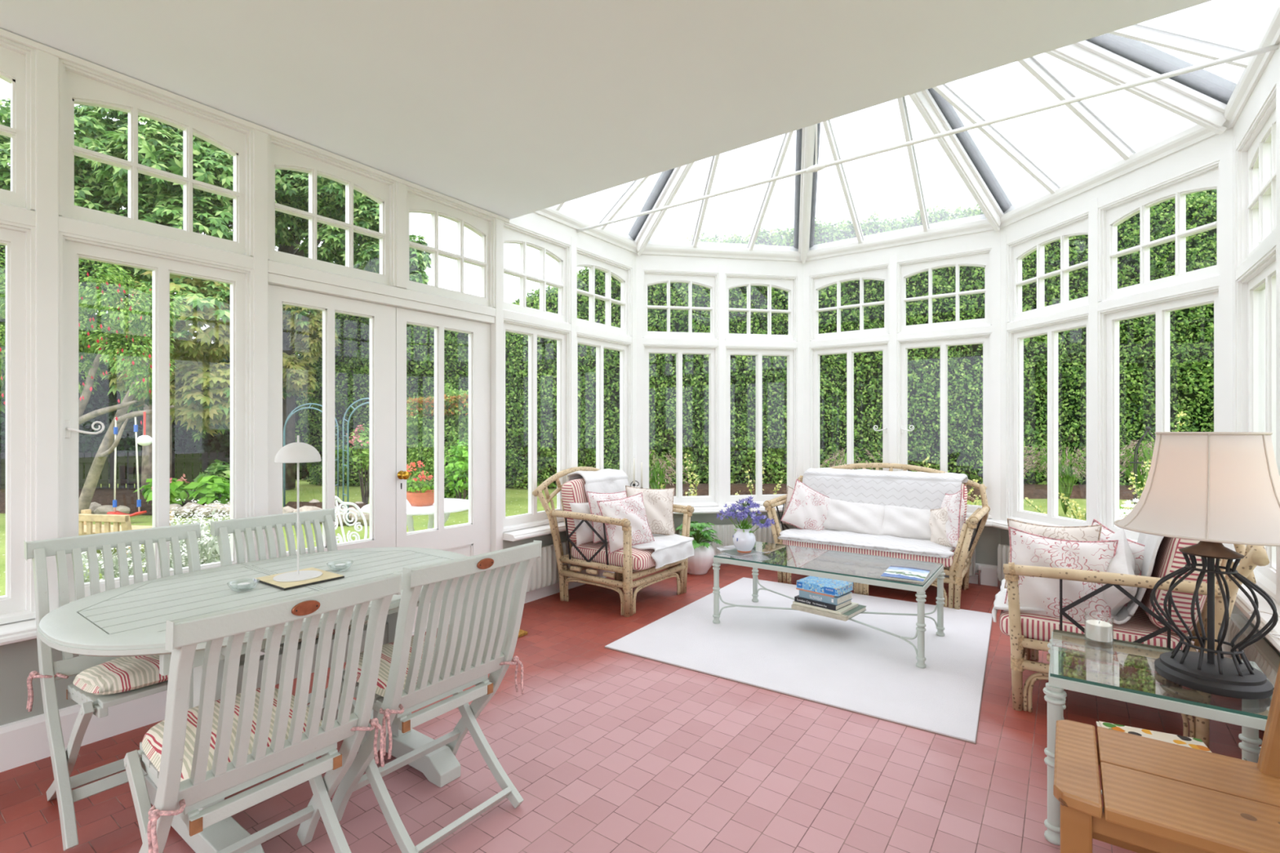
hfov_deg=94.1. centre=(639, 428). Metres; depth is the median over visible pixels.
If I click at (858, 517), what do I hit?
pillow
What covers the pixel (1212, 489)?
table lamp
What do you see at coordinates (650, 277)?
window
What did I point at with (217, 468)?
fern
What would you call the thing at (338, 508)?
garden chair
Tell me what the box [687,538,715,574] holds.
planter
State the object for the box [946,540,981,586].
radiator
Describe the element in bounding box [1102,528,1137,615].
pillow
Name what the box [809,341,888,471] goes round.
window
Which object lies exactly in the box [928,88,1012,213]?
trim
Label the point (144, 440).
ball
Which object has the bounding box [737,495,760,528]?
agapanthus
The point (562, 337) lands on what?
window
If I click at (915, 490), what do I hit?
throw
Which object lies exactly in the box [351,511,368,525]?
stone
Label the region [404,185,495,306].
window
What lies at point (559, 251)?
window
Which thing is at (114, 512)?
swing
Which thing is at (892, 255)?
window frame
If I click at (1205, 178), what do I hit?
window
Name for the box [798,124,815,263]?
trim
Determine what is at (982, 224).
trim
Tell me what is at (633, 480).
candle
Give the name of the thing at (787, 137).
bars
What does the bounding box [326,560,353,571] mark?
glass dish
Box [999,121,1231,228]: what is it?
trim
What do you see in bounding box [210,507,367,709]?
folding chair
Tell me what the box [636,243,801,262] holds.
trim
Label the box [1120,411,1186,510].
plant
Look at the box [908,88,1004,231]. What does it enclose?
trim
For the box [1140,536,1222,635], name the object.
cushion
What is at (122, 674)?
seat cushion
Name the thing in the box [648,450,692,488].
ornamental grass
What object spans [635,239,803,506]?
trim
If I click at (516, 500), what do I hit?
lawn
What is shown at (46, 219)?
window frame
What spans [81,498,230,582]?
bank
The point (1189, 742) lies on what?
magazine
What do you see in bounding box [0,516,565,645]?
trim
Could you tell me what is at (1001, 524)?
trim
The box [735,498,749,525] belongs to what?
agapanthus
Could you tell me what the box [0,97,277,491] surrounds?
tree
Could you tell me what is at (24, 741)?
baseboard
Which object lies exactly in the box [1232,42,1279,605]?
trim
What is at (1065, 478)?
ornamental grass
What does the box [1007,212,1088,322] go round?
window
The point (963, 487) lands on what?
cushion
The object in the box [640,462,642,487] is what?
candle
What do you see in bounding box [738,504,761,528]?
agapanthus
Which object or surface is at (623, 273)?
window
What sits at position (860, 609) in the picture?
book
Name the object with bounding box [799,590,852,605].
book
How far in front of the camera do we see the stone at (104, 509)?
8.86 m
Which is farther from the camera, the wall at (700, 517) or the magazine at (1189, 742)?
the wall at (700, 517)
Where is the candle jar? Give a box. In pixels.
[1085,619,1112,642]
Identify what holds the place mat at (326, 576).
on the dining table at (128, 620)
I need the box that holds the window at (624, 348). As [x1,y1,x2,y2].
[576,332,631,486]
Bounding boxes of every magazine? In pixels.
[880,565,930,582]
[1098,721,1211,752]
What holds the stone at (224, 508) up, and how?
on the lawn at (516, 500)
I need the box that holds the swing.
[106,416,146,516]
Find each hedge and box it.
[0,337,315,480]
[295,312,468,486]
[505,191,1216,489]
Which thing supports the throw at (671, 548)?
on the rattan armchair at (624, 562)
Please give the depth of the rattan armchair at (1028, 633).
2.55 m
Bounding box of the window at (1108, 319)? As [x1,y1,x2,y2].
[1098,285,1219,540]
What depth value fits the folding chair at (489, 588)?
1.89 m
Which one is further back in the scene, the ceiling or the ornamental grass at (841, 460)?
the ornamental grass at (841, 460)
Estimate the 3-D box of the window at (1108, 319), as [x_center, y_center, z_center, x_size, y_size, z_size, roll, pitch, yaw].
[3.214,-0.035,3.682,0.087,1.520,0.738,0,0,-9]
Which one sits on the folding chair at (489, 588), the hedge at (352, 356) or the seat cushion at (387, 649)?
the seat cushion at (387, 649)
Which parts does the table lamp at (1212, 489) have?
shade trim, lamp shade, stem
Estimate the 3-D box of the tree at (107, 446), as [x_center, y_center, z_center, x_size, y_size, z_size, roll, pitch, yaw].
[-8.129,-0.652,8.432,3.745,3.953,1.225,0,0,10]
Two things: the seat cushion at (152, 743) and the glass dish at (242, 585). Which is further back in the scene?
the glass dish at (242, 585)
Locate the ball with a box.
[136,411,152,445]
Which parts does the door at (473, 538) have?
knob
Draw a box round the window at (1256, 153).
[1236,86,1275,267]
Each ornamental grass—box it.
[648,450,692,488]
[819,448,882,470]
[1023,444,1086,514]
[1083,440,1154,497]
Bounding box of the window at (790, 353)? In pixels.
[724,346,796,503]
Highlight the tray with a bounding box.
[734,551,769,556]
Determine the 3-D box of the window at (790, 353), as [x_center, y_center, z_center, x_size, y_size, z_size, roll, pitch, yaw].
[1.176,-0.035,5.847,0.738,1.520,0.087,0,0,-9]
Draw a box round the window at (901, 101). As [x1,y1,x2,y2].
[822,96,929,243]
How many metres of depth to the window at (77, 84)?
2.66 m
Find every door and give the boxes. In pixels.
[267,284,395,559]
[395,306,490,633]
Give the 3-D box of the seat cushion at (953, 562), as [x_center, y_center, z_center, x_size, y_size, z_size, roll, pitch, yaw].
[1.896,0.955,4.881,1.317,0.135,0.723,0,0,36]
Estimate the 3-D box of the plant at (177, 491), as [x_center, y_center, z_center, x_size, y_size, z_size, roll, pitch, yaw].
[-7.496,1.009,9.422,0.742,0.591,0.817,0,0,-16]
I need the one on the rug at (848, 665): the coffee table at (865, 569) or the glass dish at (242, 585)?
the coffee table at (865, 569)
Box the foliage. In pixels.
[733,516,754,533]
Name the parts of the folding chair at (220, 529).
rail, seat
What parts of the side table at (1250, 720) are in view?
leg, leg, frame, glass, leg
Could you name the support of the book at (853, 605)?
on the book at (860, 609)
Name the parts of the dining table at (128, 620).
leg, leg, leg, leg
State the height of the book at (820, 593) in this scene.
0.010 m
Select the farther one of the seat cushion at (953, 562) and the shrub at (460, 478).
the shrub at (460, 478)
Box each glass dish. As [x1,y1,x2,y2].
[226,578,259,591]
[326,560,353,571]
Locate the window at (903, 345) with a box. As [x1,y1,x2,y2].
[897,333,991,515]
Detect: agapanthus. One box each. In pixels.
[715,508,740,528]
[721,502,742,528]
[733,506,755,528]
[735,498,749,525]
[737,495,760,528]
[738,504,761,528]
[751,514,775,533]
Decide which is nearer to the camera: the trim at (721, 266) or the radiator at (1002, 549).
the radiator at (1002, 549)
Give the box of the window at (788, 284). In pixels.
[724,273,796,341]
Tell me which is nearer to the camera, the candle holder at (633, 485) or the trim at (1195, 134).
the trim at (1195, 134)
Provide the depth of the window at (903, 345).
5.18 m
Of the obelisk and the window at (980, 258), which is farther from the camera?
the obelisk
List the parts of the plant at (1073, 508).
stem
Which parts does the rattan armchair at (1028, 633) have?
leg, rail, leg, rail, rail, arm, leg, rail, leg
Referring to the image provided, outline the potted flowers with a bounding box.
[406,460,434,493]
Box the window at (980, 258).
[897,248,991,333]
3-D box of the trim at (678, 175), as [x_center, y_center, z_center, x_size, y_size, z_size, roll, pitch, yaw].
[0.549,-2.393,4.655,0.100,1.557,2.190,0,0,-32]
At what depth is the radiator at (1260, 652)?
2.52 m
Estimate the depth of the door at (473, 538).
3.93 m
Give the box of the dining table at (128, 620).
[37,546,466,852]
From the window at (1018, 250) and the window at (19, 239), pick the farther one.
the window at (1018, 250)
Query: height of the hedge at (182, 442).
4.300 m
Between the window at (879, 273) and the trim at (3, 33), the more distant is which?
the window at (879, 273)
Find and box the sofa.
[763,462,990,609]
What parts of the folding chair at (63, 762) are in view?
rail, rail, seat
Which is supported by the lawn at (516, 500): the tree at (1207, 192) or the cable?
the tree at (1207, 192)
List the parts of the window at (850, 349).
handle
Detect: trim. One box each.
[0,28,509,222]
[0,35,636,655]
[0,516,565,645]
[267,272,494,635]
[627,168,674,240]
[634,161,694,255]
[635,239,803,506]
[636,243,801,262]
[673,501,785,514]
[793,122,820,248]
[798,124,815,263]
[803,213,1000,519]
[804,217,994,261]
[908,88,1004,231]
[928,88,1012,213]
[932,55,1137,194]
[965,512,998,527]
[991,516,1137,542]
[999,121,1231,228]
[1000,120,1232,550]
[1044,40,1226,134]
[1086,32,1236,104]
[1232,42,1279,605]
[1234,563,1279,652]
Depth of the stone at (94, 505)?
8.99 m
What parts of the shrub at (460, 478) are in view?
stem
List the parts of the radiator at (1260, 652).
panel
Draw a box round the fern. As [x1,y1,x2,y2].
[193,459,230,482]
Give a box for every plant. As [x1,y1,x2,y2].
[133,473,195,505]
[183,474,230,504]
[660,453,699,496]
[675,521,722,549]
[734,460,782,495]
[922,457,982,505]
[1025,492,1086,520]
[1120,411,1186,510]
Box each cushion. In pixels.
[26,654,168,711]
[142,688,384,852]
[297,620,368,642]
[344,635,524,759]
[561,478,588,543]
[571,541,655,570]
[782,539,960,567]
[960,483,967,523]
[999,605,1185,659]
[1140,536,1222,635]
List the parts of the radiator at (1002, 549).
panel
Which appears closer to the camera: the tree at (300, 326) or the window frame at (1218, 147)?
the window frame at (1218, 147)
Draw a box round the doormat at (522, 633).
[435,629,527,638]
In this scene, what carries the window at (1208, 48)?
attached to the trim at (1215, 86)
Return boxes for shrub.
[344,423,368,504]
[406,382,468,499]
[444,439,468,499]
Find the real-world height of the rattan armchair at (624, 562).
0.989 m
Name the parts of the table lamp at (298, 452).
lamp shade, stem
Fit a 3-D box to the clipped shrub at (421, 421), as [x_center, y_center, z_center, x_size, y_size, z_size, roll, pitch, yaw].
[-3.504,0.289,10.693,1.435,2.220,1.593,0,0,-31]
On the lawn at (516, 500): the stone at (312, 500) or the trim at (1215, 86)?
the stone at (312, 500)
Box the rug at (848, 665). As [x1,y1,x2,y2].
[604,577,992,744]
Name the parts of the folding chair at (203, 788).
seat, seat rail, rail, rail, maker plate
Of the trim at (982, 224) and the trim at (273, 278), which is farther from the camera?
the trim at (982, 224)
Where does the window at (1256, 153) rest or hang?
in the wall at (1235, 610)
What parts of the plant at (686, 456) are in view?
stem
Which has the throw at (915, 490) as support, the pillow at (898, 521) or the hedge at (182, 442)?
the pillow at (898, 521)
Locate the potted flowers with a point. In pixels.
(420, 479)
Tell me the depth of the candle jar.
2.13 m
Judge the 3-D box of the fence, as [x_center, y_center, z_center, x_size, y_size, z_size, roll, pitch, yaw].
[-12.056,0.890,11.793,7.594,0.820,0.067,0,0,-3]
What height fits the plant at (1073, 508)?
0.726 m
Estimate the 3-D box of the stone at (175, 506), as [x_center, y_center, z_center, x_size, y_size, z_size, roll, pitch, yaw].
[-7.121,1.244,9.085,0.258,0.190,0.200,0,0,36]
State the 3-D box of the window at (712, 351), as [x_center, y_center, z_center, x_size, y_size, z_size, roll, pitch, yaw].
[0.383,-0.035,5.717,0.738,1.520,0.087,0,0,-9]
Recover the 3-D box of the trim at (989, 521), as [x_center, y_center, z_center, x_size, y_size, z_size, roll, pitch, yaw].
[2.280,0.757,5.371,1.749,0.085,0.222,0,0,36]
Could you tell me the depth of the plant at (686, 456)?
6.40 m
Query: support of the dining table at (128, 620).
on the floor
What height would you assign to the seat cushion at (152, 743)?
0.170 m
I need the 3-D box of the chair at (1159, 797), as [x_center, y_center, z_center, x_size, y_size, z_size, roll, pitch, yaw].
[1.293,0.825,1.403,0.517,0.950,0.447,0,0,36]
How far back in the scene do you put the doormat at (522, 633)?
3.73 m
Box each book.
[791,604,866,621]
[792,600,858,614]
[794,595,851,610]
[795,587,836,597]
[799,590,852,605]
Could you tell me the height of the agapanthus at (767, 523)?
0.228 m
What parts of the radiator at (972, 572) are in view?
panel, panel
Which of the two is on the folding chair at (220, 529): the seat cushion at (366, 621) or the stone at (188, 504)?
the seat cushion at (366, 621)
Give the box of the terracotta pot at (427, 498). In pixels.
[406,489,434,506]
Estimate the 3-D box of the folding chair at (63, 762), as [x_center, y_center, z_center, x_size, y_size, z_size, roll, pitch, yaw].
[-1.772,0.844,2.114,0.570,0.910,0.504,0,0,36]
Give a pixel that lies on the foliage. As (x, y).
(746, 525)
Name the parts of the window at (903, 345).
handle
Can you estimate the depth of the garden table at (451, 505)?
4.96 m
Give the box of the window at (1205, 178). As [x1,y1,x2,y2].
[1098,160,1219,301]
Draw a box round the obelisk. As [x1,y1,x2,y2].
[1129,426,1155,504]
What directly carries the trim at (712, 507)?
on the wall at (700, 517)
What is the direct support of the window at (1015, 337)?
in the wall at (1004, 533)
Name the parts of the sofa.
arm, leg, leg, leg, rail, rail, leg, rail, rail, leg, arm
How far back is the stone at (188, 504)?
8.94 m
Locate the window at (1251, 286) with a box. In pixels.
[1236,246,1275,584]
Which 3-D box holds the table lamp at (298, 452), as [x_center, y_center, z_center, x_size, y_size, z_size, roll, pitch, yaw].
[-1.281,0.290,2.231,0.162,0.530,0.162,0,0,36]
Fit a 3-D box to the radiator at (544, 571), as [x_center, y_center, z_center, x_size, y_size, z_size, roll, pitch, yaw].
[-0.546,1.097,4.779,0.077,0.405,1.176,0,0,36]
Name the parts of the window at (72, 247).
handle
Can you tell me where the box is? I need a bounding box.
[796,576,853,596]
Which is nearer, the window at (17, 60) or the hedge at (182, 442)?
the window at (17, 60)
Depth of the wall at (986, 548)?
4.95 m
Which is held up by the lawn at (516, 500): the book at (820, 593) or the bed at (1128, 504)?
the bed at (1128, 504)
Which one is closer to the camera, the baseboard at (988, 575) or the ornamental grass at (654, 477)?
the baseboard at (988, 575)
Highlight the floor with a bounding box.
[0,564,1264,852]
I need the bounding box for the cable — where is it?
[1248,610,1279,639]
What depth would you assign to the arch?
9.19 m
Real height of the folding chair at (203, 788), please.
0.910 m
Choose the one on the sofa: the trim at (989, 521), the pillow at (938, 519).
the pillow at (938, 519)
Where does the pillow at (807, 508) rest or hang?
on the sofa
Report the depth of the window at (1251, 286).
3.10 m
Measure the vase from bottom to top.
0.163 m
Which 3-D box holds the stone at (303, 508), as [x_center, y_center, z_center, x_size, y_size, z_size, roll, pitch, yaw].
[-4.620,1.217,8.286,0.420,0.267,0.336,0,0,-3]
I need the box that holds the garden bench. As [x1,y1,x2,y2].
[78,509,173,554]
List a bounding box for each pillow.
[569,502,593,546]
[586,490,626,543]
[596,492,654,553]
[625,485,675,535]
[780,479,831,530]
[780,485,796,527]
[822,498,884,535]
[878,505,931,539]
[928,506,953,547]
[941,489,964,548]
[1002,526,1118,624]
[1004,518,1102,588]
[1091,519,1144,606]
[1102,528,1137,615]
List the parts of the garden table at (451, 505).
leg, leg, leg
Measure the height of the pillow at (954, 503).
0.500 m
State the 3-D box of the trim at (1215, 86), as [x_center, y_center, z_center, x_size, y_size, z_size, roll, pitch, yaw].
[2.209,-2.480,3.489,2.272,1.522,0.190,0,0,13]
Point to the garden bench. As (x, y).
(86, 519)
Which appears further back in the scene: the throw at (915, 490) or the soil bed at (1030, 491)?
the soil bed at (1030, 491)
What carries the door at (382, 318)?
in the wall at (18, 660)
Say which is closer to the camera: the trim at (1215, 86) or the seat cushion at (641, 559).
the trim at (1215, 86)
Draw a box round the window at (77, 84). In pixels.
[58,57,253,256]
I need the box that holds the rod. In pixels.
[576,43,1279,232]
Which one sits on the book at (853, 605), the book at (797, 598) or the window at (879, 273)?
the book at (797, 598)
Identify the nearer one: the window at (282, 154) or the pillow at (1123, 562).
the pillow at (1123, 562)
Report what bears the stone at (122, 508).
on the lawn at (516, 500)
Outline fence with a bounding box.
[0,452,230,488]
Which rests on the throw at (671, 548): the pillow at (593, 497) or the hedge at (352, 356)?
the pillow at (593, 497)
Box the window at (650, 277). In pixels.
[642,270,718,339]
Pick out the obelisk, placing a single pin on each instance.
(1148, 428)
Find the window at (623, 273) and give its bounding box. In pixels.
[576,248,631,336]
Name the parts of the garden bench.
leg, rail, seat, post, leg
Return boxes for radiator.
[526,540,599,591]
[678,523,782,555]
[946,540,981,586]
[996,544,1009,589]
[1222,613,1279,715]
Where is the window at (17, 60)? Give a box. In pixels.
[0,35,35,210]
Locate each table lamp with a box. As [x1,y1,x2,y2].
[272,435,322,582]
[1114,431,1279,699]
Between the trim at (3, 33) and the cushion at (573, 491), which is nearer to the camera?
the trim at (3, 33)
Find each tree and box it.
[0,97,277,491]
[0,246,188,514]
[275,168,431,488]
[1187,189,1216,205]
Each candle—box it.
[632,457,635,484]
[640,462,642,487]
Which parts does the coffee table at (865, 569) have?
leg, leg, frame, glass, leg, leg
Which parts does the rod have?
hanger rod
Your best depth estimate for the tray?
3.94 m
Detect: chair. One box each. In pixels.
[23,522,200,851]
[123,572,401,852]
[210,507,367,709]
[331,540,542,852]
[334,495,368,543]
[1053,662,1279,852]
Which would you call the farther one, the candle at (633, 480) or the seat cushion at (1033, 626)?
the candle at (633, 480)
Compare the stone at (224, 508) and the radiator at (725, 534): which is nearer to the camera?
the radiator at (725, 534)
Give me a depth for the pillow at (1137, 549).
2.73 m
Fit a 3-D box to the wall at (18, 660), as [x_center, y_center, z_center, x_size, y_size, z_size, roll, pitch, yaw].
[-2.177,1.050,2.719,0.120,0.500,7.274,0,0,36]
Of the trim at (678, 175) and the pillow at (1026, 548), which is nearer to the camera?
the pillow at (1026, 548)
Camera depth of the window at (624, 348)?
5.38 m
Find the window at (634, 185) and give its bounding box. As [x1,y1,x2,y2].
[534,176,648,253]
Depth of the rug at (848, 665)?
3.42 m
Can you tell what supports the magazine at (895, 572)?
on the coffee table at (865, 569)
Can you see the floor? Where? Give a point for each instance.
(605, 750)
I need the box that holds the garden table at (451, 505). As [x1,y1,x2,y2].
[360,497,468,532]
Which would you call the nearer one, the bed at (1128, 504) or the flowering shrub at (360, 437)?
the bed at (1128, 504)
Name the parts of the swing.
seat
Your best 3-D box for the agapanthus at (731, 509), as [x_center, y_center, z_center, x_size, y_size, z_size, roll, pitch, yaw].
[0.606,0.673,4.053,0.171,0.268,0.146,0,0,36]
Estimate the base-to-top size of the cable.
0.034 m
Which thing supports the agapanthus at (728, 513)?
in the vase
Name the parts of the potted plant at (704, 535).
stem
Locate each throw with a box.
[567,468,694,568]
[777,467,968,559]
[991,532,1164,624]
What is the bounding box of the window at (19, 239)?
[0,219,35,613]
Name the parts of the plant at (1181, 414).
stem, stem, stem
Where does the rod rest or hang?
attached to the trim at (678, 175)
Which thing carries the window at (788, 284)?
in the wall at (700, 517)
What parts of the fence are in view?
rail, rail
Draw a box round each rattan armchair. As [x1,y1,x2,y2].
[532,466,693,617]
[999,536,1269,748]
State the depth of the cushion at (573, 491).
4.52 m
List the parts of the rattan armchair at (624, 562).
leg, rail, rail, arm, rail, rail, leg, leg, rail, rail, arm, leg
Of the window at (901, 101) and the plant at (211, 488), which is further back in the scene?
the plant at (211, 488)
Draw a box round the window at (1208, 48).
[1108,0,1279,127]
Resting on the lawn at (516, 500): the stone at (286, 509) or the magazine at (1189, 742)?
the stone at (286, 509)
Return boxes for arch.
[283,397,368,526]
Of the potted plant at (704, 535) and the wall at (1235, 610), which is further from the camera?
the potted plant at (704, 535)
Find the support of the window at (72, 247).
in the wall at (18, 660)
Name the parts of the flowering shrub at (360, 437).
stem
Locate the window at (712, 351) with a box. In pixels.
[642,344,718,503]
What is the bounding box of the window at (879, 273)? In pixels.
[809,263,888,340]
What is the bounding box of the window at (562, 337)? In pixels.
[502,318,570,528]
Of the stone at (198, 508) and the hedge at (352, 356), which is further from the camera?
the hedge at (352, 356)
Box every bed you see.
[0,487,217,515]
[282,501,366,510]
[648,483,1140,499]
[1119,497,1138,519]
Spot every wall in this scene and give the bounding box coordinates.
[0,530,567,725]
[673,511,795,534]
[970,526,1000,565]
[1000,528,1232,613]
[1232,604,1279,656]
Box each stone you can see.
[88,502,101,514]
[93,505,113,514]
[115,505,130,513]
[169,503,182,515]
[175,502,201,517]
[194,504,204,515]
[200,502,223,516]
[222,503,230,515]
[282,506,294,513]
[293,506,322,512]
[308,499,319,502]
[334,506,357,525]
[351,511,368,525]
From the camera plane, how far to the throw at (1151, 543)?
2.66 m
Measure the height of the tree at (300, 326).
7.583 m
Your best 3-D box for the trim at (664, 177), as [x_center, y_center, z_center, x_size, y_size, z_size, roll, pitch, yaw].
[0.519,-2.480,4.704,0.190,1.522,2.272,0,0,-32]
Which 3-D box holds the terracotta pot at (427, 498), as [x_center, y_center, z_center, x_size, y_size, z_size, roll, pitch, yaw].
[-1.867,0.599,5.100,0.270,0.118,0.270,0,0,36]
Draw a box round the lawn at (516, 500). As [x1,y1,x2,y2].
[0,478,1135,595]
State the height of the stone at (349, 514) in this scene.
0.253 m
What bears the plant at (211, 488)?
on the soil bed at (126, 497)
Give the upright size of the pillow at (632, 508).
0.406 m
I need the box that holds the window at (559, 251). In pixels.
[502,221,570,323]
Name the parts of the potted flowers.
stem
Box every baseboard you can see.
[0,569,614,772]
[943,563,997,586]
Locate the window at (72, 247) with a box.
[58,231,253,607]
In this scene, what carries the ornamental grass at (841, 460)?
on the lawn at (516, 500)
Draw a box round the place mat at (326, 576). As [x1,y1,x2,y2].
[253,567,344,591]
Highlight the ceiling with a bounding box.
[0,0,1212,219]
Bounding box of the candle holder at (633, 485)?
[630,480,643,488]
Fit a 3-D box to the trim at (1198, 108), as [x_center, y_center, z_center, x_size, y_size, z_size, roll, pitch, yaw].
[2.154,-2.393,3.502,2.190,1.557,0.100,0,0,13]
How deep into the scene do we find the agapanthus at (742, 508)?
3.99 m
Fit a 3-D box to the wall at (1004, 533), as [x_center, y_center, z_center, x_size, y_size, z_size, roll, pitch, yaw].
[3.157,1.050,4.080,0.120,0.500,1.766,0,0,-9]
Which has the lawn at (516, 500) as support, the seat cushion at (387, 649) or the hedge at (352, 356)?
the hedge at (352, 356)
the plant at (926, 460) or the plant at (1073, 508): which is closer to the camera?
the plant at (1073, 508)
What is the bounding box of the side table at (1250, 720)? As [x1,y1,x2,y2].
[1043,629,1274,845]
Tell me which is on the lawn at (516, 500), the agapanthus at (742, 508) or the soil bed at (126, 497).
the soil bed at (126, 497)
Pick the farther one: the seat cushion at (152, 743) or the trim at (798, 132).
the trim at (798, 132)
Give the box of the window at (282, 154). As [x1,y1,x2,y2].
[267,134,395,286]
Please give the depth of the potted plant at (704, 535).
5.29 m
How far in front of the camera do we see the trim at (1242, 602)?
2.57 m
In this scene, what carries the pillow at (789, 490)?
on the sofa
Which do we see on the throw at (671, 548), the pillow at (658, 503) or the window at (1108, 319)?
the pillow at (658, 503)
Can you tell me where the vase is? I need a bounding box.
[733,526,755,553]
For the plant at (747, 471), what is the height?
0.958 m
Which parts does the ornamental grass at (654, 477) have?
blade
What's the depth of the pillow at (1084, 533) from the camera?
2.94 m
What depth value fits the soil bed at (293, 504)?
9.17 m
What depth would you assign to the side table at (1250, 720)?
1.87 m
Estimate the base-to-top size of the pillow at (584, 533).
0.308 m
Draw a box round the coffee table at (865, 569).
[711,541,945,668]
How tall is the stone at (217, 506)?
0.208 m
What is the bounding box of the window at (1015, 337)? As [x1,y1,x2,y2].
[1007,313,1088,526]
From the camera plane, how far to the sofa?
4.66 m

